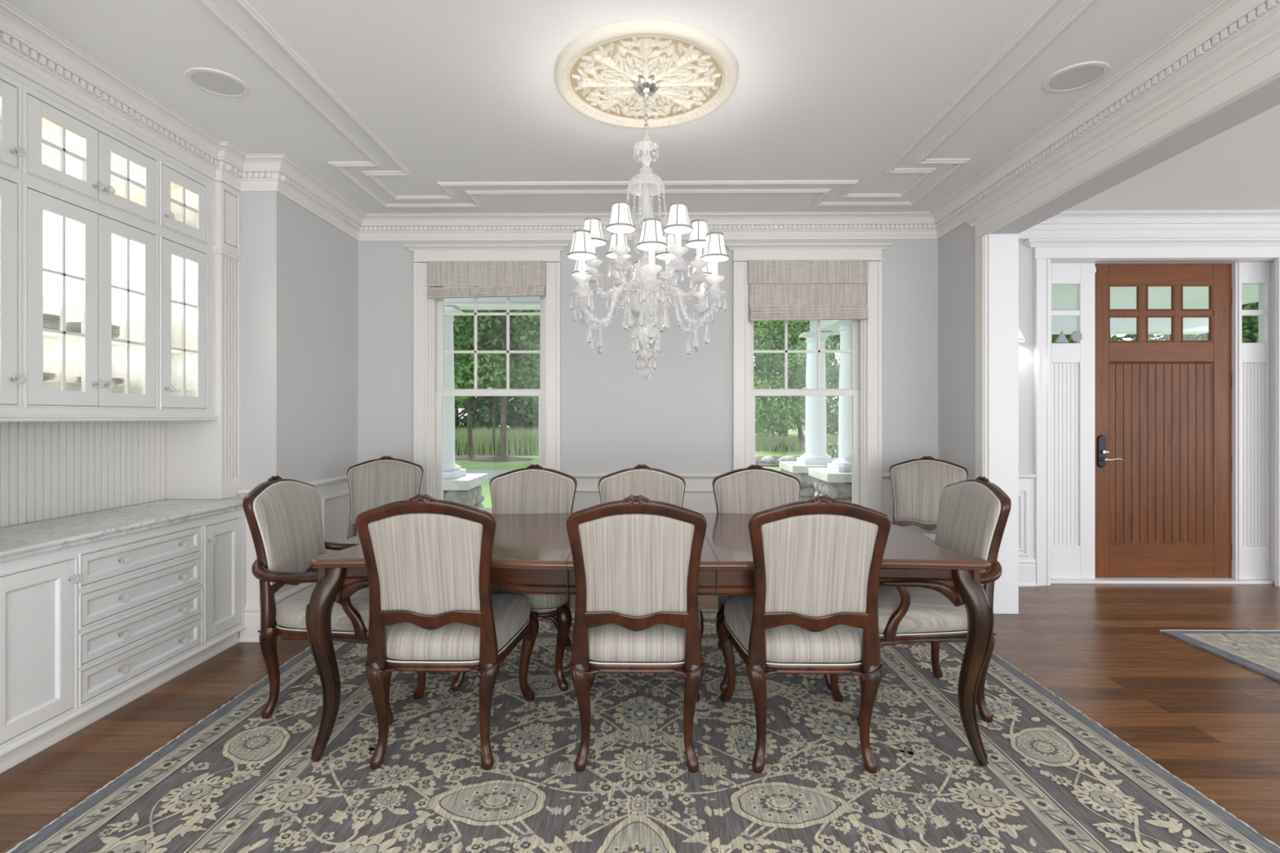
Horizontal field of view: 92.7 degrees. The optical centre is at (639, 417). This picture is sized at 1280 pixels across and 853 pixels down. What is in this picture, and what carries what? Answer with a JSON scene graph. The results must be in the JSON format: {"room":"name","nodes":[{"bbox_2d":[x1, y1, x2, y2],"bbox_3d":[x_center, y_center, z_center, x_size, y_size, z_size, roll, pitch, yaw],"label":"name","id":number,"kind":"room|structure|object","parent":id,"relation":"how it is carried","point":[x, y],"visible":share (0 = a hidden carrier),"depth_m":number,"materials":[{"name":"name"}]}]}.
{"room":"dining room","nodes":[
{"label":"dining room","id":0,"kind":"room"},
{"bbox_2d":[226,184,357,488],"bbox_3d":[-2.551,-0.129,1.216,0.770,2.743,6.770,0,0,1],"label":"wall","id":1,"kind":"structure","parent":0,"point":[299,271],"depth_m":3.75,"materials":[{"name":"grey paint"}]},
{"bbox_2d":[0,71,25,413],"bbox_3d":[-2.522,-0.660,2.177,0.316,1.282,0.391,0,0,1],"label":"upper cabinet","id":2,"kind":"object","parent":1,"relation":"attached to","point":[11,152],"visible":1,"depth_m":2.33,"materials":[{"name":"white paint"}]},
{"bbox_2d":[0,64,214,186],"bbox_3d":[-2.538,-1.399,2.706,0.280,0.195,1.448,0,0,1],"label":"trim","id":3,"kind":"structure","parent":2,"relation":"on","point":[3,69],"depth_m":2.69,"materials":[{"name":"white paint"}]},
{"bbox_2d":[0,421,165,528],"bbox_3d":[-2.713,-0.129,2.628,0.072,2.743,1.610,0,0,1],"label":"beadboard backsplash","id":4,"kind":"structure","parent":1,"relation":"attached to","point":[49,470],"depth_m":2.89,"materials":[{"name":"white wood"}]},
{"bbox_2d":[22,83,158,413],"bbox_3d":[-2.516,-0.660,2.704,0.316,1.282,0.661,0,0,1],"label":"upper cabinet","id":5,"kind":"object","parent":1,"relation":"attached to","point":[90,193],"visible":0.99,"depth_m":2.73,"materials":[{"name":"white paint"}]},
{"bbox_2d":[43,324,59,329],"bbox_3d":[-2.545,-0.377,2.551,0.190,0.018,0.190,0,0,1],"label":"plate","id":6,"kind":"object","parent":5,"relation":"on","point":[48,326],"visible":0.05,"depth_m":2.55,"materials":[{"name":"white ceramic"}]},
{"bbox_2d":[43,381,141,388],"bbox_3d":[-2.560,-0.148,2.705,0.185,0.006,0.629,0,0,1],"label":"shelf","id":7,"kind":"object","parent":5,"relation":"attached to","point":[46,384],"depth_m":2.79,"materials":[{"name":"white wood"}]},
{"bbox_2d":[43,331,141,346],"bbox_3d":[-2.545,-0.362,2.705,0.215,0.010,0.629,0,0,1],"label":"shelf","id":8,"kind":"object","parent":5,"relation":"attached to","point":[49,337],"depth_m":2.77,"materials":[{"name":"white"}]},
{"bbox_2d":[0,413,218,422],"bbox_3d":[-2.525,-0.002,2.705,0.298,0.035,1.448,0,0,1],"label":"trim","id":9,"kind":"structure","parent":5,"relation":"attached to","point":[4,417],"depth_m":2.68,"materials":[{"name":"white paint"}]},
{"bbox_2d":[0,624,246,773],"bbox_3d":[-2.448,1.204,2.701,0.440,0.077,1.412,0,0,1],"label":"trim","id":10,"kind":"structure","parent":1,"relation":"attached to","point":[22,753],"depth_m":2.55,"materials":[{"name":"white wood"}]},
{"bbox_2d":[158,156,214,414],"bbox_3d":[-2.509,-0.660,3.232,0.316,1.282,0.393,0,0,1],"label":"upper cabinet","id":11,"kind":"object","parent":1,"relation":"attached to","point":[186,202],"visible":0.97,"depth_m":3.30,"materials":[{"name":"white paint"}]},
{"bbox_2d":[171,350,195,354],"bbox_3d":[-2.539,-0.362,3.233,0.215,0.010,0.361,0,0,1],"label":"shelf","id":12,"kind":"object","parent":11,"relation":"attached to","point":[173,352],"depth_m":3.36,"materials":[{"name":"white wood"}]},
{"bbox_2d":[165,181,244,499],"bbox_3d":[-2.502,-0.435,3.499,0.342,1.788,0.182,0,0,1],"label":"trim","id":13,"kind":"structure","parent":1,"relation":"attached to","point":[202,457],"depth_m":3.43,"materials":[{"name":"white wood"}]},
{"bbox_2d":[236,475,347,496],"bbox_3d":[-2.022,0.442,4.072,0.428,0.053,1.156,0,0,13],"label":"trim","id":14,"kind":"structure","parent":1,"relation":"attached to","point":[342,479],"depth_m":4.06,"materials":[{"name":"white"}]},
{"bbox_2d":[0,0,1279,241],"bbox_3d":[-0.117,-1.415,1.236,4.597,0.171,6.670,0,0,1],"label":"trim","id":15,"kind":"structure","parent":1,"relation":"attached to","point":[28,48],"depth_m":3.25,"materials":[{"name":"white wood"}]},
{"bbox_2d":[0,583,1279,852],"bbox_3d":[2.066,1.303,1.275,10.300,0.120,7.000,0,0,1],"label":"floor","id":16,"kind":"structure","parent":0,"point":[1211,721],"depth_m":2.74,"materials":[{"name":"brown wood"}]},
{"bbox_2d":[0,545,82,749],"bbox_3d":[-2.424,0.833,2.198,0.500,0.665,0.408,0,0,1],"label":"base cabinet","id":17,"kind":"object","parent":16,"relation":"on","point":[38,593],"visible":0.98,"depth_m":2.25,"materials":[{"name":"white paint"}]},
{"bbox_2d":[77,517,203,710],"bbox_3d":[-2.417,0.833,2.741,0.500,0.665,0.677,0,0,1],"label":"drawers","id":18,"kind":"object","parent":16,"relation":"on","point":[140,593],"visible":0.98,"depth_m":2.68,"materials":[{"name":"white paint"}]},
{"bbox_2d":[0,496,244,562],"bbox_3d":[-2.428,0.479,2.707,0.489,0.038,1.756,0,0,1],"label":"countertop","id":19,"kind":"structure","parent":18,"relation":"on","point":[22,540],"depth_m":2.67,"materials":[{"name":"stone"}]},
{"bbox_2d":[203,508,245,645],"bbox_3d":[-2.411,0.833,3.243,0.500,0.665,0.324,0,0,1],"label":"base cabinet","id":20,"kind":"object","parent":16,"relation":"on","point":[224,533],"visible":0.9,"depth_m":3.24,"materials":[{"name":"white paint"}]},
{"bbox_2d":[6,609,1279,852],"bbox_3d":[0.018,1.234,1.458,3.646,0.020,4.915,0,0,1],"label":"area rug","id":21,"kind":"object","parent":16,"relation":"on","point":[1055,780],"visible":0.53,"depth_m":2.08,"materials":[{"name":"grey carpet"}]},
{"bbox_2d":[242,475,393,725],"bbox_3d":[-1.307,0.747,2.711,0.673,0.980,0.614,0,0,1],"label":"armchair","id":22,"kind":"object","parent":21,"relation":"on","point":[283,517],"visible":0.45,"depth_m":2.51,"materials":[{"name":"beige fabric"}]},
{"bbox_2d":[327,455,423,553],"bbox_3d":[-1.632,0.746,3.825,0.566,0.980,0.673,0,0,-15],"label":"dining chair","id":23,"kind":"object","parent":21,"relation":"on","point":[373,483],"visible":0.37,"depth_m":4.04,"materials":[{"name":"beige fabric"}]},
{"bbox_2d":[355,493,539,770],"bbox_3d":[-0.729,0.746,2.367,0.566,0.980,0.673,0,0,1],"label":"dining chair","id":24,"kind":"object","parent":21,"relation":"on","point":[428,559],"visible":1,"depth_m":2.12,"materials":[{"name":"beige fabric"}]},
{"bbox_2d":[450,464,577,691],"bbox_3d":[-0.585,0.746,3.054,0.566,0.980,0.673,0,0,1],"label":"dining chair","id":25,"kind":"object","parent":21,"relation":"on","point":[534,488],"visible":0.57,"depth_m":3.27,"materials":[{"name":"beige fabric"}]},
{"bbox_2d":[566,494,706,773],"bbox_3d":[-0.009,0.746,2.353,0.566,0.980,0.673,0,0,1],"label":"dining chair","id":26,"kind":"object","parent":21,"relation":"on","point":[637,558],"visible":1,"depth_m":2.10,"materials":[{"name":"beige fabric"}]},
{"bbox_2d":[591,464,703,691],"bbox_3d":[0.007,0.746,3.047,0.566,0.980,0.673,0,0,1],"label":"dining chair","id":27,"kind":"object","parent":21,"relation":"on","point":[653,484],"visible":0.23,"depth_m":3.29,"materials":[{"name":"beige fabric"}]},
{"bbox_2d":[305,512,994,766],"bbox_3d":[0.033,0.870,2.715,2.446,0.726,1.140,0,0,1],"label":"dining table","id":28,"kind":"object","parent":21,"relation":"on","point":[531,554],"visible":0.41,"depth_m":2.20,"materials":[{"name":"brown wood"}]},
{"bbox_2d":[711,464,831,692],"bbox_3d":[0.628,0.746,3.040,0.566,0.980,0.673,0,0,1],"label":"dining chair","id":29,"kind":"object","parent":21,"relation":"on","point":[753,489],"visible":0.31,"depth_m":3.27,"materials":[{"name":"beige fabric"}]},
{"bbox_2d":[715,494,890,773],"bbox_3d":[0.610,0.746,2.346,0.566,0.980,0.673,0,0,1],"label":"dining chair","id":30,"kind":"object","parent":21,"relation":"on","point":[813,608],"visible":1,"depth_m":2.10,"materials":[{"name":"beige fabric"}]},
{"bbox_2d":[888,456,968,541],"bbox_3d":[1.805,0.746,3.822,0.566,0.980,0.673,0,0,25],"label":"dining chair","id":31,"kind":"object","parent":21,"relation":"on","point":[917,485],"visible":0.4,"depth_m":4.04,"materials":[{"name":"beige fabric"}]},
{"bbox_2d":[857,475,1011,725],"bbox_3d":[1.188,0.747,2.686,0.673,0.980,0.614,0,0,1],"label":"armchair","id":32,"kind":"object","parent":21,"relation":"on","point":[973,514],"visible":0.59,"depth_m":2.47,"materials":[{"name":"beige fabric"}]},
{"bbox_2d":[1160,630,1279,681],"bbox_3d":[4.116,1.237,2.343,2.225,0.014,2.384,0,0,1],"label":"rug","id":33,"kind":"object","parent":16,"relation":"on","point":[1256,651],"visible":1,"depth_m":3.30,"materials":[{"name":"fabric"}]},
{"bbox_2d":[4,0,1279,213],"bbox_3d":[2.065,-1.560,1.250,10.300,0.120,6.950,0,0,1],"label":"ceiling","id":34,"kind":"structure","parent":0,"point":[457,91],"depth_m":2.81,"materials":[{"name":"white paint"}]},
{"bbox_2d":[184,66,250,97],"bbox_3d":[-1.887,-1.496,2.731,0.244,0.007,0.244,0,0,1],"label":"ceiling speaker","id":35,"kind":"object","parent":34,"relation":"attached to","point":[218,82],"visible":1,"depth_m":2.72,"materials":[{"name":"white plastic"}]},
{"bbox_2d":[191,71,244,95],"bbox_3d":[-1.887,-1.497,2.731,0.196,0.004,0.196,0,0,1],"label":"grille","id":36,"kind":"object","parent":35,"relation":"attached to","point":[218,83],"depth_m":2.72,"materials":[{"name":"white"}]},
{"bbox_2d":[554,19,737,128],"bbox_3d":[0.027,-1.482,2.700,0.802,0.036,0.802,0,0,14],"label":"ceiling medallion","id":37,"kind":"object","parent":34,"relation":"attached to","point":[598,70],"visible":0.91,"depth_m":2.61,"materials":[{"name":"beige paint"}]},
{"bbox_2d":[567,77,728,379],"bbox_3d":[0.027,-0.830,2.700,0.694,1.311,0.759,0,0,1],"label":"chandelier","id":38,"kind":"object","parent":37,"relation":"hanging from","point":[646,300],"visible":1,"depth_m":2.62,"materials":[{"name":"clear glass"}]},
{"bbox_2d":[570,253,593,297],"bbox_3d":[-0.240,-0.596,2.524,0.097,0.203,0.097,0,0,1],"label":"candle","id":39,"kind":"object","parent":38,"relation":"on","point":[581,291],"depth_m":2.51,"materials":[{"name":"white glass"}]},
{"bbox_2d":[577,271,593,311],"bbox_3d":[-0.259,-0.596,2.844,0.093,0.203,0.093,0,0,1],"label":"candle","id":40,"kind":"object","parent":38,"relation":"on","point":[586,299],"depth_m":2.83,"materials":[{"name":"glass"}]},
{"bbox_2d":[585,239,604,282],"bbox_3d":[-0.208,-0.699,2.686,0.098,0.203,0.098,0,0,1],"label":"candle","id":41,"kind":"object","parent":38,"relation":"on","point":[593,264],"depth_m":2.67,"materials":[{"name":"white glass"}]},
{"bbox_2d":[608,254,626,288],"bbox_3d":[-0.046,-0.647,2.959,0.207,0.306,0.221,0,0,1],"label":"candle","id":42,"kind":"object","parent":38,"relation":"on","point":[615,273],"depth_m":2.88,"materials":[{"name":"glass"}]},
{"bbox_2d":[608,225,631,271],"bbox_3d":[-0.079,-0.699,2.489,0.093,0.203,0.093,0,0,1],"label":"candle","id":43,"kind":"object","parent":38,"relation":"on","point":[620,264],"depth_m":2.48,"materials":[{"name":"white glass"}]},
{"bbox_2d":[639,226,689,290],"bbox_3d":[0.101,-0.647,2.441,0.207,0.306,0.221,0,0,1],"label":"candle","id":44,"kind":"object","parent":38,"relation":"on","point":[651,239],"depth_m":2.41,"materials":[{"name":"white glass"}]},
{"bbox_2d":[659,253,677,287],"bbox_3d":[0.133,-0.699,2.911,0.093,0.203,0.093,0,0,1],"label":"candle","id":45,"kind":"object","parent":38,"relation":"on","point":[667,257],"depth_m":2.90,"materials":[{"name":"glass"}]},
{"bbox_2d":[688,241,708,283],"bbox_3d":[0.263,-0.699,2.713,0.098,0.203,0.098,0,0,1],"label":"candle","id":46,"kind":"object","parent":38,"relation":"on","point":[698,277],"depth_m":2.70,"materials":[{"name":"white glass"}]},
{"bbox_2d":[692,273,711,312],"bbox_3d":[0.295,-0.596,2.876,0.097,0.203,0.097,0,0,1],"label":"candle","id":47,"kind":"object","parent":38,"relation":"on","point":[699,308],"depth_m":2.86,"materials":[{"name":"wax"}]},
{"bbox_2d":[703,255,725,299],"bbox_3d":[0.313,-0.596,2.556,0.093,0.203,0.093,0,0,1],"label":"candle","id":48,"kind":"object","parent":38,"relation":"on","point":[714,293],"depth_m":2.54,"materials":[{"name":"white glass"}]},
{"bbox_2d":[196,0,1097,207],"bbox_3d":[0.019,-1.491,1.620,3.738,0.018,5.352,0,0,1],"label":"trim","id":49,"kind":"structure","parent":34,"relation":"attached to","point":[208,5],"depth_m":3.41,"materials":[{"name":"white"}]},
{"bbox_2d":[232,0,1062,199],"bbox_3d":[0.019,-1.491,1.620,3.470,0.018,5.042,0,0,1],"label":"trim","id":50,"kind":"structure","parent":34,"relation":"attached to","point":[244,5],"depth_m":3.34,"materials":[{"name":"white"}]},
{"bbox_2d":[1042,61,1110,93],"bbox_3d":[1.917,-1.496,2.685,0.244,0.007,0.244,0,0,1],"label":"ceiling speaker","id":51,"kind":"object","parent":34,"relation":"attached to","point":[1080,75],"visible":1,"depth_m":2.68,"materials":[{"name":"white plastic"}]},
{"bbox_2d":[1048,65,1103,89],"bbox_3d":[1.917,-1.497,2.685,0.196,0.004,0.196,0,0,1],"label":"grille","id":52,"kind":"object","parent":51,"relation":"attached to","point":[1072,77],"depth_m":2.68,"materials":[{"name":"white"}]},
{"bbox_2d":[357,239,1254,477],"bbox_3d":[2.206,-0.129,4.634,10.100,2.743,0.180,0,0,1],"label":"wall","id":53,"kind":"structure","parent":0,"point":[677,420],"depth_m":4.57,"materials":[{"name":"grey paint"}]},
{"bbox_2d":[239,582,316,642],"bbox_3d":[-0.004,1.143,3.957,4.421,0.200,1.210,0,0,1],"label":"baseboard","id":54,"kind":"structure","parent":53,"relation":"attached to","point":[250,633],"depth_m":3.39,"materials":[{"name":"white"}]},
{"bbox_2d":[403,244,568,513],"bbox_3d":[-1.144,-0.172,4.654,1.226,2.231,0.261,0,0,1],"label":"window","id":55,"kind":"structure","parent":53,"relation":"in","point":[429,391],"depth_m":4.57,"materials":[{"name":"white wood"}]},
{"bbox_2d":[426,260,546,298],"bbox_3d":[-1.145,-1.029,4.552,0.886,0.280,0.064,0,0,1],"label":"roman shade","id":56,"kind":"object","parent":55,"relation":"attached to","point":[475,279],"visible":1,"depth_m":4.54,"materials":[{"name":"beige fabric"}]},
{"bbox_2d":[245,480,936,604],"bbox_3d":[-0.219,0.848,3.977,4.867,0.790,1.192,0,0,1],"label":"trim","id":57,"kind":"structure","parent":53,"relation":"attached to","point":[699,495],"depth_m":4.39,"materials":[{"name":"white"}]},
{"bbox_2d":[566,473,723,479],"bbox_3d":[0.050,0.442,4.552,1.290,0.053,0.036,0,0,1],"label":"trim","id":58,"kind":"structure","parent":53,"relation":"attached to","point":[578,476],"depth_m":4.54,"materials":[{"name":"white wood"}]},
{"bbox_2d":[724,243,892,512],"bbox_3d":[1.246,-0.172,4.625,1.226,2.231,0.261,0,0,1],"label":"window","id":59,"kind":"structure","parent":53,"relation":"in","point":[865,390],"depth_m":4.54,"materials":[{"name":"white wood"}]},
{"bbox_2d":[747,259,868,329],"bbox_3d":[1.244,-0.908,4.523,0.886,0.522,0.064,0,0,1],"label":"roman shade","id":60,"kind":"object","parent":59,"relation":"attached to","point":[790,290],"visible":1,"depth_m":4.51,"materials":[{"name":"beige fabric"}]},
{"bbox_2d":[1018,479,1034,558],"bbox_3d":[4.729,0.848,4.500,4.650,0.790,0.028,0,0,1],"label":"trim","id":61,"kind":"structure","parent":53,"relation":"attached to","point":[1026,486],"depth_m":4.52,"materials":[{"name":"white"}]},
{"bbox_2d":[1018,558,1036,586],"bbox_3d":[2.665,1.143,4.513,0.518,0.200,0.026,0,0,1],"label":"baseboard","id":62,"kind":"structure","parent":53,"relation":"attached to","point":[1027,566],"depth_m":4.51,"materials":[{"name":"white"}]},
{"bbox_2d":[1018,473,1036,479],"bbox_3d":[2.665,0.442,4.520,0.518,0.053,0.036,0,0,1],"label":"trim","id":63,"kind":"structure","parent":53,"relation":"attached to","point":[1021,476],"depth_m":4.50,"materials":[{"name":"white wood"}]},
{"bbox_2d":[1050,262,1088,578],"bbox_3d":[3.228,0.023,4.642,0.345,2.396,0.040,0,0,1],"label":"door sidelight","id":64,"kind":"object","parent":53,"relation":"in","point":[1069,362],"depth_m":4.62,"materials":[{"name":"white wood"}]},
{"bbox_2d":[1054,330,1068,342],"bbox_3d":[3.191,-0.614,4.608,0.103,0.090,0.012,0,0,1],"label":"ornament","id":65,"kind":"object","parent":64,"relation":"attached to","point":[1061,338],"visible":1,"depth_m":4.60,"materials":[{"name":"grey ceramic"}]},
{"bbox_2d":[1071,331,1082,342],"bbox_3d":[3.299,-0.615,4.607,0.082,0.082,0.012,0,0,1],"label":"ornament","id":66,"kind":"object","parent":64,"relation":"attached to","point":[1076,336],"visible":1,"depth_m":4.60,"materials":[{"name":"grey stone"}]},
{"bbox_2d":[1023,237,1279,586],"bbox_3d":[3.861,-0.035,4.585,2.020,2.557,0.257,0,0,1],"label":"trim","id":67,"kind":"structure","parent":53,"relation":"attached to","point":[1093,251],"depth_m":4.51,"materials":[{"name":"white wood"}]},
{"bbox_2d":[1094,263,1232,577],"bbox_3d":[3.997,0.030,4.645,1.082,2.406,0.105,0,0,1],"label":"door","id":68,"kind":"structure","parent":53,"relation":"in","point":[1163,459],"depth_m":4.66,"materials":[{"name":"brown wood"}]},
{"bbox_2d":[1237,262,1270,579],"bbox_3d":[4.640,0.023,4.625,0.230,2.396,0.040,0,0,1],"label":"window","id":69,"kind":"structure","parent":53,"relation":"in","point":[1253,358],"depth_m":4.62,"materials":[{"name":"white wood"}]},
{"bbox_2d":[937,77,1279,479],"bbox_3d":[2.273,-0.129,1.158,0.183,2.743,6.770,0,0,1],"label":"wall","id":70,"kind":"structure","parent":0,"point":[957,248],"depth_m":4.09,"materials":[{"name":"grey paint"}]},
{"bbox_2d":[881,473,969,480],"bbox_3d":[2.005,0.442,4.271,0.427,0.053,0.550,0,0,1],"label":"trim","id":71,"kind":"structure","parent":70,"relation":"attached to","point":[886,477],"depth_m":4.52,"materials":[{"name":"white wood"}]},
{"bbox_2d":[987,233,1018,613],"bbox_3d":[2.305,0.038,3.874,0.187,2.410,0.017,0,0,1],"label":"trim","id":72,"kind":"structure","parent":70,"relation":"attached to","point":[1002,248],"depth_m":3.87,"materials":[{"name":"white wood"}]},
{"bbox_2d":[965,25,1279,478],"bbox_3d":[2.148,-0.033,0.952,0.062,2.552,6.155,0,0,1],"label":"trim","id":73,"kind":"structure","parent":70,"relation":"attached to","point":[1255,65],"depth_m":2.79,"materials":[{"name":"white wood"}]},
{"bbox_2d":[1018,209,1279,239],"bbox_3d":[4.684,-1.415,1.179,4.640,0.171,6.670,0,0,1],"label":"trim","id":74,"kind":"structure","parent":70,"relation":"attached to","point":[1173,224],"depth_m":4.49,"materials":[{"name":"white wood"}]},
{"label":"outside","id":75,"kind":"structure","parent":0,"visible":0},
{"bbox_2d":[466,469,780,479],"bbox_3d":[0.218,1.683,18.199,60.000,0.020,2.800,0,0,1],"label":"driveway","id":76,"kind":"structure","parent":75,"point":[491,473],"depth_m":19.05,"materials":[{"name":"grey concrete"}]},
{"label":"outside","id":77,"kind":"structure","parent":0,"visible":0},
{"bbox_2d":[454,426,838,507],"bbox_3d":[0.689,1.743,57.396,120.000,0.100,105.200,0,0,1],"label":"ground","id":78,"kind":"structure","parent":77,"point":[468,464],"depth_m":22.75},
{"bbox_2d":[443,473,488,507],"bbox_3d":[-2.335,1.193,7.178,0.928,0.998,0.918,0,0,1],"label":"stone pier","id":79,"kind":"structure","parent":78,"relation":"on","point":[466,490],"depth_m":6.82,"materials":[{"name":"stone"}]},
{"bbox_2d":[443,306,466,478],"bbox_3d":[-2.334,-0.292,7.178,0.450,1.970,0.450,0,0,1],"label":"porch column","id":80,"kind":"structure","parent":79,"relation":"on","point":[451,469],"depth_m":7.09,"materials":[{"name":"white paint"}]},
{"bbox_2d":[444,285,1208,334],"bbox_3d":[1.849,-1.452,8.198,13.500,0.329,2.560,0,0,1],"label":"beam","id":81,"kind":"structure","parent":80,"relation":"on","point":[1067,324],"depth_m":9.10,"materials":[{"name":"white paint"}]},
{"bbox_2d":[808,284,1258,320],"bbox_3d":[1.840,-1.658,7.454,13.500,0.098,5.450,0,0,1],"label":"ceiling","id":82,"kind":"structure","parent":81,"relation":"on","point":[1064,297],"depth_m":8.20,"materials":[{"name":"white"}]},
{"bbox_2d":[454,355,492,431],"bbox_3d":[-17.340,-4.854,58.365,9.519,13.612,8.824,0,0,22],"label":"tree","id":83,"kind":"object","parent":78,"relation":"on","point":[457,418],"visible":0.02,"depth_m":58.12,"materials":[{"name":"green plant"}]},
{"bbox_2d":[454,454,492,460],"bbox_3d":[-7.075,1.623,25.487,2.600,0.140,2.600,0,0,1],"label":"mulch ring","id":84,"kind":"object","parent":78,"relation":"on","point":[466,457],"visible":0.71,"depth_m":24.87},
{"bbox_2d":[453,310,518,455],"bbox_3d":[-6.970,-3.154,25.304,4.639,9.700,5.201,0,0,-42],"label":"tree","id":85,"kind":"object","parent":78,"relation":"on","point":[466,364],"visible":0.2,"depth_m":24.09,"materials":[{"name":"green plant"}]},
{"bbox_2d":[453,358,519,432],"bbox_3d":[-13.997,-4.854,46.234,8.824,13.612,9.519,0,0,-43],"label":"tree","id":86,"kind":"object","parent":78,"relation":"on","point":[485,409],"visible":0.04,"depth_m":46.06,"materials":[{"name":"green plant"}]},
{"bbox_2d":[453,310,540,456],"bbox_3d":[-5.170,-3.324,24.741,5.652,10.048,5.029,0,0,11],"label":"tree","id":87,"kind":"object","parent":78,"relation":"on","point":[520,322],"visible":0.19,"depth_m":23.79,"materials":[{"name":"green plant"}]},
{"bbox_2d":[454,424,538,455],"bbox_3d":[-8.803,1.060,33.857,18.010,1.265,12.567,0,0,1],"label":"meadow grass","id":88,"kind":"structure","parent":78,"relation":"on","point":[522,443],"depth_m":27.82,"materials":[{"name":"green plant"}]},
{"bbox_2d":[453,316,540,455],"bbox_3d":[-6.555,-2.608,27.616,4.908,8.606,4.083,0,0,1],"label":"tree","id":89,"kind":"object","parent":78,"relation":"on","point":[535,401],"visible":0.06,"depth_m":27.64,"materials":[{"name":"green plant"}]},
{"bbox_2d":[470,456,533,462],"bbox_3d":[-5.584,1.623,24.669,2.600,0.140,2.600,0,0,1],"label":"mulch ring","id":90,"kind":"object","parent":78,"relation":"on","point":[494,459],"visible":0.95,"depth_m":24.02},
{"bbox_2d":[484,325,540,434],"bbox_3d":[-8.539,-4.273,47.487,8.290,13.399,10.453,0,0,-2],"label":"tree","id":91,"kind":"object","parent":78,"relation":"on","point":[520,422],"visible":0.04,"depth_m":46.76,"materials":[{"name":"green plant"}]},
{"bbox_2d":[518,379,540,429],"bbox_3d":[-4.401,-4.854,44.377,8.824,13.612,9.519,0,0,-12],"label":"tree","id":92,"kind":"object","parent":78,"relation":"on","point":[531,415],"visible":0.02,"depth_m":44.48,"materials":[{"name":"green plant"}]},
{"bbox_2d":[755,456,833,466],"bbox_3d":[7.583,1.668,23.511,9.400,0.050,4.800,0,0,1],"label":"mulch bed","id":93,"kind":"object","parent":78,"relation":"on","point":[775,464],"depth_m":22.07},
{"bbox_2d":[760,456,775,463],"bbox_3d":[4.666,1.574,22.246,0.540,0.342,0.600,0,0,1],"label":"boulder","id":94,"kind":"object","parent":93,"relation":"on","point":[766,460],"visible":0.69,"depth_m":22.03,"materials":[{"name":"stone"}]},
{"bbox_2d":[777,455,796,462],"bbox_3d":[5.369,1.567,22.237,0.720,0.368,0.600,0,0,1],"label":"boulder","id":95,"kind":"object","parent":93,"relation":"on","point":[788,458],"visible":0.55,"depth_m":22.04,"materials":[{"name":"stone"}]},
{"bbox_2d":[753,320,838,437],"bbox_3d":[12.851,-4.273,53.345,10.453,13.399,8.290,0,0,20],"label":"tree","id":96,"kind":"object","parent":78,"relation":"on","point":[831,429],"visible":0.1,"depth_m":51.87,"materials":[{"name":"green plant"}]},
{"bbox_2d":[753,320,839,447],"bbox_3d":[8.257,-2.343,32.801,7.230,8.122,6.818,0,0,-10],"label":"tree","id":97,"kind":"object","parent":78,"relation":"on","point":[795,328],"visible":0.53,"depth_m":31.81,"materials":[{"name":"green plant"}]},
{"bbox_2d":[755,433,838,451],"bbox_3d":[12.178,1.363,37.340,17.036,0.660,13.109,0,0,1],"label":"grass","id":98,"kind":"structure","parent":78,"relation":"on","point":[782,443],"depth_m":31.90,"materials":[{"name":"green plant"}]},
{"bbox_2d":[778,461,826,501],"bbox_3d":[2.674,1.193,9.269,0.961,0.998,0.952,0,0,1],"label":"stone pier","id":99,"kind":"structure","parent":78,"relation":"on","point":[794,468],"depth_m":8.86,"materials":[{"name":"stone"}]},
{"bbox_2d":[796,332,835,464],"bbox_3d":[2.671,-0.292,9.269,0.465,1.970,0.465,0,0,1],"label":"porch column","id":100,"kind":"structure","parent":99,"relation":"on","point":[815,453],"depth_m":9.14,"materials":[{"name":"white paint"}]},
{"bbox_2d":[795,334,839,431],"bbox_3d":[17.821,-4.854,55.891,8.824,13.612,9.519,0,0,19],"label":"tree","id":101,"kind":"object","parent":78,"relation":"on","point":[836,336],"visible":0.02,"depth_m":54.05,"materials":[{"name":"green plant"}]},
{"bbox_2d":[808,467,852,502],"bbox_3d":[2.787,1.193,8.016,0.933,0.998,0.924,0,0,1],"label":"stone pier","id":102,"kind":"structure","parent":78,"relation":"on","point":[837,486],"depth_m":7.63,"materials":[{"name":"stone"}]},
{"bbox_2d":[826,320,852,471],"bbox_3d":[2.781,-0.292,8.017,0.495,1.970,0.495,0,0,1],"label":"porch column","id":103,"kind":"structure","parent":102,"relation":"on","point":[844,462],"depth_m":7.91,"materials":[{"name":"white paint"}]},
{"bbox_2d":[826,442,838,459],"bbox_3d":[4.245,1.107,13.183,1.534,1.173,1.134,0,0,1],"label":"shrub","id":104,"kind":"object","parent":78,"relation":"on","point":[833,449],"visible":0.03,"depth_m":13.04,"materials":[{"name":"green plant"}]},
{"bbox_2d":[1051,334,1073,342],"bbox_3d":[23.998,-4.273,37.782,8.290,13.399,10.453,0,0,35],"label":"tree","id":105,"kind":"object","parent":78,"relation":"on","point":[1054,337],"visible":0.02,"depth_m":34.40,"materials":[{"name":"green plant"}]},
{"bbox_2d":[1110,333,1208,340],"bbox_3d":[28.253,-4.854,33.687,8.824,13.612,9.519,0,0,25],"label":"tree","id":106,"kind":"object","parent":78,"relation":"on","point":[1205,336],"visible":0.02,"depth_m":34.22,"materials":[{"name":"green plant"}]},
{"bbox_2d":[1195,301,1258,342],"bbox_3d":[35.945,-4.273,36.794,10.453,13.399,8.290,0,0,-24],"label":"tree","id":107,"kind":"object","parent":78,"relation":"on","point":[1250,324],"visible":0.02,"depth_m":35.78,"materials":[{"name":"green plant"}]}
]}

